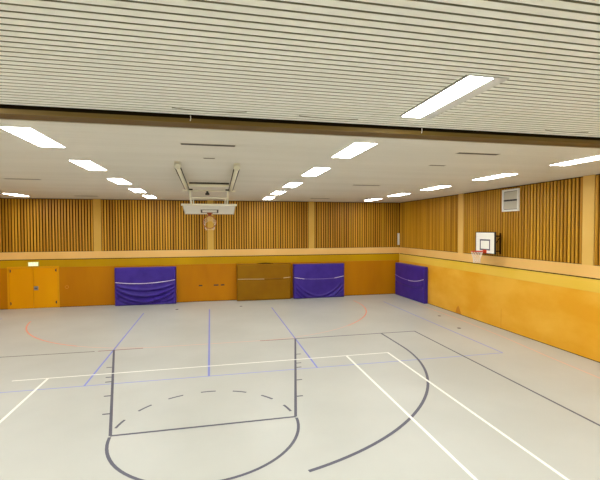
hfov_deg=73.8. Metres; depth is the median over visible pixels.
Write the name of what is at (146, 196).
recessed light
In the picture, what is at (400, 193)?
recessed light
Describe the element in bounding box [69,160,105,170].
recessed light
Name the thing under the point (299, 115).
trim
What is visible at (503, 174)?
recessed light
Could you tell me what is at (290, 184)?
recessed light
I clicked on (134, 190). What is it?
recessed light
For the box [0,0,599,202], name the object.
ceiling
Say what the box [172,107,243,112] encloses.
trim
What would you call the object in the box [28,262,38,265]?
exit sign
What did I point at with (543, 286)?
wall
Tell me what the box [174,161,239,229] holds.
basketball hoop
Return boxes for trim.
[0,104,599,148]
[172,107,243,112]
[299,115,357,119]
[546,130,587,132]
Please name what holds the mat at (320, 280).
on the floor
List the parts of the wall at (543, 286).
slat panel, plywood panel, slat panel, slat panel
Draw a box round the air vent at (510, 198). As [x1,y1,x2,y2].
[502,188,519,211]
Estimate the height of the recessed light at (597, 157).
0.016 m
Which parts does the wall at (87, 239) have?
plywood panel, plywood panel, slat panel, slat panel, plywood panel, slat panel, slat panel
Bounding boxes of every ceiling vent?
[3,178,40,179]
[180,143,235,146]
[455,152,499,154]
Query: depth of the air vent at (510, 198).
15.27 m
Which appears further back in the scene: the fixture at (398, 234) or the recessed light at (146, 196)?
the fixture at (398, 234)
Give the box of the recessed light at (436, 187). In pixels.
[421,186,449,189]
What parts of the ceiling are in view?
smooth panel, ribbed panel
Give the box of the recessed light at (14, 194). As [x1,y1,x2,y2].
[3,193,25,195]
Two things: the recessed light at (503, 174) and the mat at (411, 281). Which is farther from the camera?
the mat at (411, 281)
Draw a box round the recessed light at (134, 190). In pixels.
[128,188,145,192]
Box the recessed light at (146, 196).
[142,195,155,197]
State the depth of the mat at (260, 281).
22.52 m
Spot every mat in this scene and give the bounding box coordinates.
[115,266,175,305]
[237,263,290,300]
[293,263,343,298]
[395,262,427,303]
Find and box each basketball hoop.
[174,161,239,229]
[471,232,500,262]
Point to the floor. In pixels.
(379, 386)
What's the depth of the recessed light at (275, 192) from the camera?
17.32 m
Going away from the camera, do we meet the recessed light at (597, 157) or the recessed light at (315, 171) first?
the recessed light at (597, 157)
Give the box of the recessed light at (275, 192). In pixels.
[272,191,285,194]
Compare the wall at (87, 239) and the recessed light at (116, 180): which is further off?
the wall at (87, 239)
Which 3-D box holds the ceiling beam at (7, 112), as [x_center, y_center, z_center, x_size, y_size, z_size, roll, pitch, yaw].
[-1.439,-1.722,5.816,22.680,0.142,0.338,-1,2,-12]
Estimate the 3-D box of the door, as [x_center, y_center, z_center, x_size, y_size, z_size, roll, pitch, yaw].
[-13.585,2.417,20.377,2.370,2.150,0.134,-1,2,-12]
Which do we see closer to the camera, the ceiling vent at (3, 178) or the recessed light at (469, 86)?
the recessed light at (469, 86)
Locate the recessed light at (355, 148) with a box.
[331,142,377,157]
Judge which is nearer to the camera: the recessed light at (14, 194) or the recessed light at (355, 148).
the recessed light at (355, 148)
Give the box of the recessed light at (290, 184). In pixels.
[283,182,301,187]
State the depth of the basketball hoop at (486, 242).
15.96 m
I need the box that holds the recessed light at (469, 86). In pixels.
[400,74,508,118]
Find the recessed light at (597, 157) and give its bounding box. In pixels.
[550,155,599,165]
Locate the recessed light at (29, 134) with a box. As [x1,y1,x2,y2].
[0,126,64,146]
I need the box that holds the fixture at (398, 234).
[397,233,399,244]
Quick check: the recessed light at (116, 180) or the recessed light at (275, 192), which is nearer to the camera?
the recessed light at (116, 180)
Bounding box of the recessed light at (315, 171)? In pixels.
[301,167,329,175]
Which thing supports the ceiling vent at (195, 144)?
in the ceiling
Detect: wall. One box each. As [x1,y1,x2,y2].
[0,198,399,309]
[399,174,599,362]
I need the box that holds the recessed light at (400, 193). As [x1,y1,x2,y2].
[389,193,410,195]
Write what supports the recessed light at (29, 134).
in the ceiling
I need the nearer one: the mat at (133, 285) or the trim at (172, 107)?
the trim at (172, 107)
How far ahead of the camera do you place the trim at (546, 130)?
6.67 m
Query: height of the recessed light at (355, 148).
0.016 m
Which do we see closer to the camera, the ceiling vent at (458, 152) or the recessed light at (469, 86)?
the recessed light at (469, 86)
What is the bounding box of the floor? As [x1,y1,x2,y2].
[0,294,599,479]
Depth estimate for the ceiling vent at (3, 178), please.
12.68 m
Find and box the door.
[7,266,59,308]
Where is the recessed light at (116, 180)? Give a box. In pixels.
[107,178,130,183]
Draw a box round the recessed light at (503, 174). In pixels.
[472,173,515,179]
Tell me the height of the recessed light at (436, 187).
0.016 m

